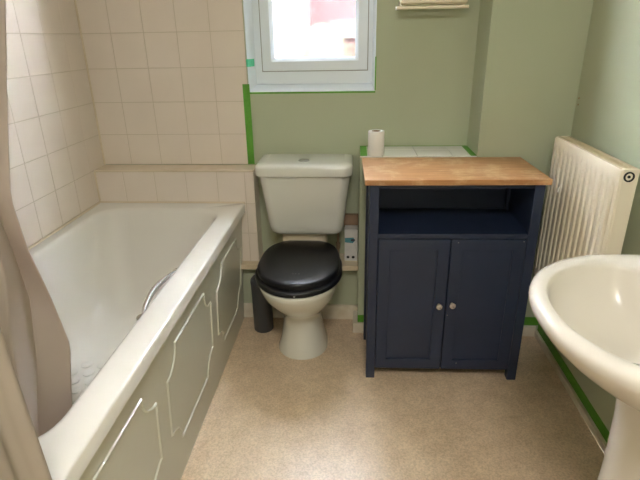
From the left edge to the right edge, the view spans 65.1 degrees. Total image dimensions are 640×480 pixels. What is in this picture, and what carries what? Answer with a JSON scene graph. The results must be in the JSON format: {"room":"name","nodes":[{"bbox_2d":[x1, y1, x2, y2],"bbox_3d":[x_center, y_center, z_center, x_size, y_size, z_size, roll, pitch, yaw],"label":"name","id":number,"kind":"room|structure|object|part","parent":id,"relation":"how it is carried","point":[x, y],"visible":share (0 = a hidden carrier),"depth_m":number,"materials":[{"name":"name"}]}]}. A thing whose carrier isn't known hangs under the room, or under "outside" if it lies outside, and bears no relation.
{"room":"bathroom","nodes":[
{"label":"bathroom","id":0,"kind":"room"},
{"bbox_2d":[5,0,103,246],"bbox_3d":[-1.235,-0.145,0.991,0.100,2.340,3.217,1,22,4],"label":"wall","id":1,"kind":"structure","parent":0,"point":[55,152],"depth_m":2.05,"materials":[{"name":"beige tile"}]},
{"bbox_2d":[74,0,105,200],"bbox_3d":[-1.093,-0.990,2.200,0.010,1.688,0.120,1,22,4],"label":"trim","id":2,"kind":"structure","parent":1,"relation":"attached to","point":[75,3],"depth_m":2.37,"materials":[{"name":"beige plastic"}]},
{"bbox_2d":[28,201,244,249],"bbox_3d":[-0.781,0.133,1.671,0.726,0.012,1.683,1,22,4],"label":"trim","id":3,"kind":"structure","parent":1,"relation":"attached to","point":[99,202],"depth_m":2.42,"materials":[{"name":"white plastic"}]},
{"bbox_2d":[76,0,479,252],"bbox_3d":[-0.007,-0.728,2.364,2.355,2.340,0.138,1,22,4],"label":"wall","id":4,"kind":"structure","parent":0,"point":[167,77],"depth_m":2.33,"materials":[{"name":"green paint"}]},
{"bbox_2d":[94,165,254,171],"bbox_3d":[-0.697,-0.348,2.434,0.776,0.010,0.109,1,22,4],"label":"trim","id":5,"kind":"structure","parent":4,"relation":"attached to","point":[105,168],"depth_m":2.41,"materials":[{"name":"beige tile"}]},
{"bbox_2d":[95,170,262,260],"bbox_3d":[-0.691,0.024,2.591,0.774,0.799,0.117,1,22,4],"label":"wall ledge","id":6,"kind":"object","parent":4,"relation":"attached to","point":[113,186],"visible":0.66,"depth_m":2.42,"materials":[{"name":"beige tile"}]},
{"bbox_2d":[242,84,254,163],"bbox_3d":[-0.340,-0.547,2.386,0.032,0.375,0.001,1,22,4],"label":"tape","id":7,"kind":"object","parent":4,"relation":"attached to","point":[246,89],"visible":1,"depth_m":2.38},
{"bbox_2d":[243,0,376,91],"bbox_3d":[-0.044,-1.139,2.196,0.583,0.929,0.123,1,22,4],"label":"window","id":8,"kind":"structure","parent":4,"relation":"in","point":[293,45],"depth_m":2.30,"materials":[{"name":"white plastic"}]},
{"bbox_2d":[246,59,253,66],"bbox_3d":[-0.318,-0.815,2.303,0.009,0.033,0.055,15,27,33],"label":"tape","id":9,"kind":"object","parent":8,"relation":"attached to","point":[249,62],"visible":1,"depth_m":2.30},
{"bbox_2d":[250,91,374,93],"bbox_3d":[-0.038,-0.683,2.318,0.584,0.008,0.002,1,22,4],"label":"tape","id":10,"kind":"object","parent":8,"relation":"attached to","point":[325,91],"visible":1,"depth_m":2.32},
{"bbox_3d":[-0.026,-0.982,2.273,0.484,0.400,0.060,1,22,4],"label":"sash","id":11,"kind":"part","parent":8,"relation":"part of","materials":[{"name":"white plastic"}]},
{"bbox_3d":[-0.026,-0.984,2.277,0.384,0.300,0.008,1,22,4],"label":"pane","id":12,"kind":"part","parent":8,"relation":"part of","materials":[{"name":"clear glass"}]},
{"bbox_2d":[374,57,375,89],"bbox_3d":[0.251,-0.754,2.268,0.006,0.144,0.005,1,22,4],"label":"tape","id":13,"kind":"object","parent":8,"relation":"attached to","point":[375,57],"visible":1,"depth_m":2.27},
{"bbox_2d":[344,213,357,226],"bbox_3d":[0.157,-0.099,2.526,0.072,0.064,0.030,1,22,4],"label":"batten","id":14,"kind":"object","parent":4,"relation":"attached to","point":[350,218],"visible":0.71,"depth_m":2.51,"materials":[{"name":"brown wood"}]},
{"bbox_2d":[395,0,468,9],"bbox_3d":[0.460,-1.208,2.011,0.299,0.520,0.104,1,22,4],"label":"upper cabinet","id":15,"kind":"object","parent":4,"relation":"attached to","point":[403,4],"visible":1,"depth_m":2.06,"materials":[{"name":"beige paint"}]},
{"bbox_3d":[0.468,-0.978,2.105,0.292,0.017,0.102,1,22,4],"label":"rail","id":16,"kind":"part","parent":15,"relation":"part of","materials":[{"name":"beige paint"}]},
{"bbox_3d":[0.464,-1.203,1.968,0.271,0.492,0.016,1,22,4],"label":"cupboard door","id":17,"kind":"part","parent":15,"relation":"part of","materials":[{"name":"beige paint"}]},
{"bbox_2d":[243,269,357,304],"bbox_3d":[-0.112,0.252,2.658,0.624,0.308,0.091,1,22,4],"label":"wall","id":18,"kind":"structure","parent":0,"point":[346,292],"depth_m":2.60,"materials":[{"name":"green paint"}]},
{"bbox_2d":[241,252,357,270],"bbox_3d":[-0.103,0.109,2.563,0.596,0.028,0.157,1,22,4],"label":"trim","id":19,"kind":"structure","parent":18,"relation":"on","point":[250,265],"depth_m":2.50,"materials":[{"name":"beige paint"}]},
{"bbox_2d":[336,233,339,254],"bbox_3d":[0.092,0.009,2.526,0.022,0.178,0.022,1,22,4],"label":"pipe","id":20,"kind":"object","parent":19,"relation":"on","point":[337,242],"visible":0.62,"depth_m":2.52,"materials":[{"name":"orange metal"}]},
{"bbox_2d":[344,225,357,260],"bbox_3d":[0.156,0.015,2.519,0.065,0.169,0.064,1,22,4],"label":"carton","id":21,"kind":"object","parent":19,"relation":"on","point":[351,231],"visible":1,"depth_m":2.49,"materials":[{"name":"white cardboard"}]},
{"bbox_2d":[345,238,354,242],"bbox_3d":[0.149,0.002,2.480,0.050,0.030,0.002,1,22,4],"label":"print","id":22,"kind":"object","parent":21,"relation":"attached to","point":[347,240],"depth_m":2.48,"materials":[{"name":"blue paper"}]},
{"bbox_2d":[244,303,535,336],"bbox_3d":[0.315,0.404,2.564,1.491,0.082,0.141,1,22,4],"label":"baseboard","id":23,"kind":"structure","parent":18,"relation":"attached to","point":[330,311],"depth_m":2.63,"materials":[{"name":"paint"}]},
{"bbox_2d":[181,317,604,479],"bbox_3d":[-0.090,0.976,1.368,2.355,0.060,3.217,1,22,4],"label":"floor","id":24,"kind":"structure","parent":0,"point":[271,415],"depth_m":1.95,"materials":[{"name":"plastic"}]},
{"bbox_2d":[29,203,244,479],"bbox_3d":[-0.773,0.438,1.785,0.723,0.646,1.694,1,22,4],"label":"bathtub","id":25,"kind":"object","parent":24,"relation":"on","point":[148,300],"visible":0.76,"depth_m":1.90,"materials":[{"name":"white plastic"}]},
{"bbox_3d":[-0.482,0.647,1.228,0.026,0.379,0.492,1,22,4],"label":"panel moulding","id":26,"kind":"part","parent":25,"relation":"part of","materials":[{"name":"grey plastic"}]},
{"bbox_3d":[-0.526,0.166,1.629,0.041,0.033,0.353,1,22,4],"label":"grab handle","id":27,"kind":"part","parent":25,"relation":"part of","materials":[{"name":"silver metal"}]},
{"bbox_3d":[-0.444,0.429,1.761,0.026,0.379,0.492,1,22,4],"label":"panel moulding","id":28,"kind":"part","parent":25,"relation":"part of","materials":[{"name":"grey plastic"}]},
{"bbox_3d":[-0.407,0.219,2.275,0.026,0.379,0.454,1,22,4],"label":"panel moulding","id":29,"kind":"part","parent":25,"relation":"part of","materials":[{"name":"grey plastic"}]},
{"bbox_2d":[250,275,273,332],"bbox_3d":[-0.290,0.315,2.521,0.104,0.300,0.104,1,22,4],"label":"brush holder","id":30,"kind":"object","parent":24,"relation":"on","point":[262,310],"visible":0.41,"depth_m":2.49,"materials":[{"name":"grey plastic"}]},
{"bbox_3d":[-0.292,0.195,2.472,0.104,0.042,0.104,1,22,4],"label":"holder lid","id":31,"kind":"part","parent":30,"relation":"part of","materials":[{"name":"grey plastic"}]},
{"bbox_2d":[255,154,352,359],"bbox_3d":[-0.074,0.100,2.289,0.443,0.866,0.638,1,22,4],"label":"toilet","id":32,"kind":"object","parent":24,"relation":"on","point":[305,195],"visible":1,"depth_m":2.26,"materials":[{"name":"white ceramic"}]},
{"bbox_3d":[-0.093,0.136,2.216,0.382,0.024,0.473,1,22,4],"label":"seat","id":33,"kind":"part","parent":32,"relation":"part of","materials":[{"name":"black paint"}]},
{"bbox_3d":[-0.092,0.101,2.227,0.360,0.031,0.480,1,22,4],"label":"lid","id":34,"kind":"part","parent":32,"relation":"part of","materials":[{"name":"black paint"}]},
{"bbox_3d":[-0.068,-0.346,2.317,0.443,0.055,0.248,1,22,4],"label":"cistern lid","id":35,"kind":"part","parent":32,"relation":"part of","materials":[{"name":"white ceramic"}]},
{"bbox_2d":[362,157,552,379],"bbox_3d":[0.517,0.129,2.152,0.673,0.896,0.368,0,22,3],"label":"base cabinet","id":36,"kind":"object","parent":24,"relation":"on","point":[451,242],"visible":1,"depth_m":2.03,"materials":[{"name":"blue wood"}]},
{"bbox_3d":[0.226,0.080,2.315,0.037,0.874,0.036,0,22,3],"label":"leg","id":37,"kind":"part","parent":36,"relation":"part of","materials":[{"name":"blue paint"}]},
{"bbox_3d":[0.217,0.115,2.170,0.018,0.829,0.258,0,22,3],"label":"panel","id":38,"kind":"part","parent":36,"relation":"part of","materials":[{"name":"blue paint"}]},
{"bbox_3d":[0.212,0.191,2.042,0.037,0.874,0.036,0,22,3],"label":"leg","id":39,"kind":"part","parent":36,"relation":"part of","materials":[{"name":"blue paint"}]},
{"bbox_3d":[0.372,0.273,2.059,0.277,0.600,0.018,0,22,3],"label":"door","id":40,"kind":"part","parent":36,"relation":"part of","materials":[{"name":"blue paint"}]},
{"bbox_3d":[0.529,0.056,2.299,0.568,0.829,0.010,0,22,3],"label":"panel","id":41,"kind":"part","parent":36,"relation":"part of","materials":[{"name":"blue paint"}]},
{"bbox_2d":[378,208,527,238],"bbox_3d":[0.517,-0.073,2.071,0.588,0.018,0.312,0,22,3],"label":"shelf","id":42,"kind":"object","parent":36,"relation":"attached to","point":[394,223],"depth_m":2.03,"materials":[{"name":"blue paint"}]},
{"bbox_3d":[0.535,0.265,2.023,0.025,0.025,0.027,0,22,3],"label":"knob","id":43,"kind":"part","parent":36,"relation":"part of","materials":[{"name":"ceramic"}]},
{"bbox_2d":[362,157,552,185],"bbox_3d":[0.510,-0.277,1.989,0.673,0.021,0.364,0,22,3],"label":"countertop","id":44,"kind":"structure","parent":36,"relation":"on","point":[418,171],"depth_m":1.92,"materials":[{"name":"brown wood"}]},
{"bbox_3d":[0.507,-0.202,1.859,0.568,0.018,0.018,0,22,3],"label":"rail","id":45,"kind":"part","parent":36,"relation":"part of","materials":[{"name":"blue paint"}]},
{"bbox_3d":[0.656,0.274,2.045,0.283,0.600,0.018,0,22,3],"label":"door","id":46,"kind":"part","parent":36,"relation":"part of","materials":[{"name":"blue paint"}]},
{"bbox_3d":[0.831,0.081,2.284,0.037,0.874,0.036,0,22,3],"label":"leg","id":47,"kind":"part","parent":36,"relation":"part of","materials":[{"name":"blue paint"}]},
{"bbox_3d":[0.825,0.116,2.139,0.018,0.829,0.258,0,22,3],"label":"panel","id":48,"kind":"part","parent":36,"relation":"part of","materials":[{"name":"blue paint"}]},
{"bbox_3d":[0.817,0.193,2.012,0.037,0.874,0.036,0,22,3],"label":"leg","id":49,"kind":"part","parent":36,"relation":"part of","materials":[{"name":"blue paint"}]},
{"bbox_2d":[528,254,639,479],"bbox_3d":[0.741,0.487,1.242,0.488,0.913,0.658,1,22,4],"label":"washbasin","id":50,"kind":"object","parent":24,"relation":"on","point":[588,307],"visible":1,"depth_m":1.27,"materials":[{"name":"beige ceramic"}]},
{"bbox_3d":[0.736,0.249,1.145,0.488,0.197,0.658,1,22,4],"label":"basin bowl","id":51,"kind":"part","parent":50,"relation":"part of","materials":[{"name":"beige ceramic"}]},
{"bbox_2d":[358,0,593,329],"bbox_3d":[0.617,-0.658,2.164,0.882,2.340,0.219,1,22,4],"label":"wall","id":52,"kind":"structure","parent":0,"point":[529,54],"depth_m":2.04,"materials":[{"name":"green paint"}]},
{"bbox_2d":[358,315,363,321],"bbox_3d":[0.226,0.393,2.502,0.077,0.040,0.001,1,22,4],"label":"tape","id":53,"kind":"object","parent":52,"relation":"attached to","point":[360,317],"visible":0.36,"depth_m":2.50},
{"bbox_2d":[359,146,476,157],"bbox_3d":[0.434,-0.403,2.281,0.504,0.008,0.219,1,22,4],"label":"ledge","id":54,"kind":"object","parent":52,"relation":"on","point":[389,151],"depth_m":2.25,"materials":[{"name":"beige tile"}]},
{"bbox_2d":[360,146,366,155],"bbox_3d":[0.199,-0.407,2.291,0.030,0.001,0.205,1,22,4],"label":"tape","id":55,"kind":"object","parent":54,"relation":"on","point":[363,151],"visible":1,"depth_m":2.28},
{"bbox_2d":[368,129,384,155],"bbox_3d":[0.246,-0.426,2.196,0.071,0.104,0.071,1,22,4],"label":"toilet roll","id":56,"kind":"object","parent":54,"relation":"on","point":[376,136],"visible":1,"depth_m":2.17,"materials":[{"name":"white paper"}]},
{"bbox_2d":[462,146,476,155],"bbox_3d":[0.671,-0.403,2.259,0.025,0.001,0.205,1,22,4],"label":"tape","id":57,"kind":"object","parent":54,"relation":"on","point":[466,148],"visible":1,"depth_m":2.25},
{"bbox_2d":[524,317,537,324],"bbox_3d":[0.945,0.395,2.452,0.243,0.044,0.001,1,22,4],"label":"tape","id":58,"kind":"object","parent":52,"relation":"attached to","point":[528,320],"visible":0.14,"depth_m":2.45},
{"bbox_2d":[553,0,639,432],"bbox_3d":[1.015,-0.124,0.839,0.100,2.340,3.217,1,22,4],"label":"wall","id":59,"kind":"structure","parent":0,"point":[606,119],"depth_m":1.76,"materials":[{"name":"green paint"}]},
{"bbox_2d":[534,330,606,453],"bbox_3d":[0.970,0.985,1.178,0.014,0.032,2.798,1,22,4],"label":"baseboard","id":60,"kind":"structure","parent":59,"relation":"attached to","point":[590,423],"depth_m":2.03,"materials":[{"name":"paint"}]},
{"bbox_2d":[537,323,608,442],"bbox_3d":[0.986,0.889,1.308,0.001,0.046,2.474,1,22,4],"label":"tape","id":61,"kind":"object","parent":59,"relation":"attached to","point":[593,414],"visible":0.6,"depth_m":2.02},
{"bbox_2d":[534,136,639,274],"bbox_3d":[0.984,-0.007,1.887,0.104,0.666,0.548,1,22,4],"label":"radiator","id":62,"kind":"object","parent":59,"relation":"attached to","point":[589,198],"visible":0.68,"depth_m":1.76,"materials":[{"name":"beige metal"}]},
{"bbox_2d":[559,137,637,168],"bbox_3d":[0.962,-0.313,1.766,0.046,0.006,0.522,1,22,4],"label":"grille","id":63,"kind":"object","parent":62,"relation":"attached to","point":[601,159],"depth_m":1.72,"materials":[{"name":"beige metal"}]},
{"bbox_3d":[-0.513,-1.187,1.157,0.052,0.052,1.809,1,22,4],"label":"rail","id":64,"kind":"object","parent":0,"visible":0},
{"bbox_2d":[0,328,51,479],"bbox_3d":[-0.507,0.082,0.608,0.096,1.944,0.235,1,22,4],"label":"shower curtain","id":65,"kind":"object","parent":64,"relation":"hanging from","point":[22,457],"visible":1,"depth_m":0.77,"materials":[{"name":"beige fabric"}]},
{"bbox_2d":[0,0,71,436],"bbox_3d":[-0.601,-0.190,0.890,0.176,1.678,0.412,1,22,4],"label":"shower curtain","id":66,"kind":"object","parent":64,"relation":"hanging from","point":[34,334],"visible":0.67,"depth_m":1.10,"materials":[{"name":"beige fabric"}]}
]}

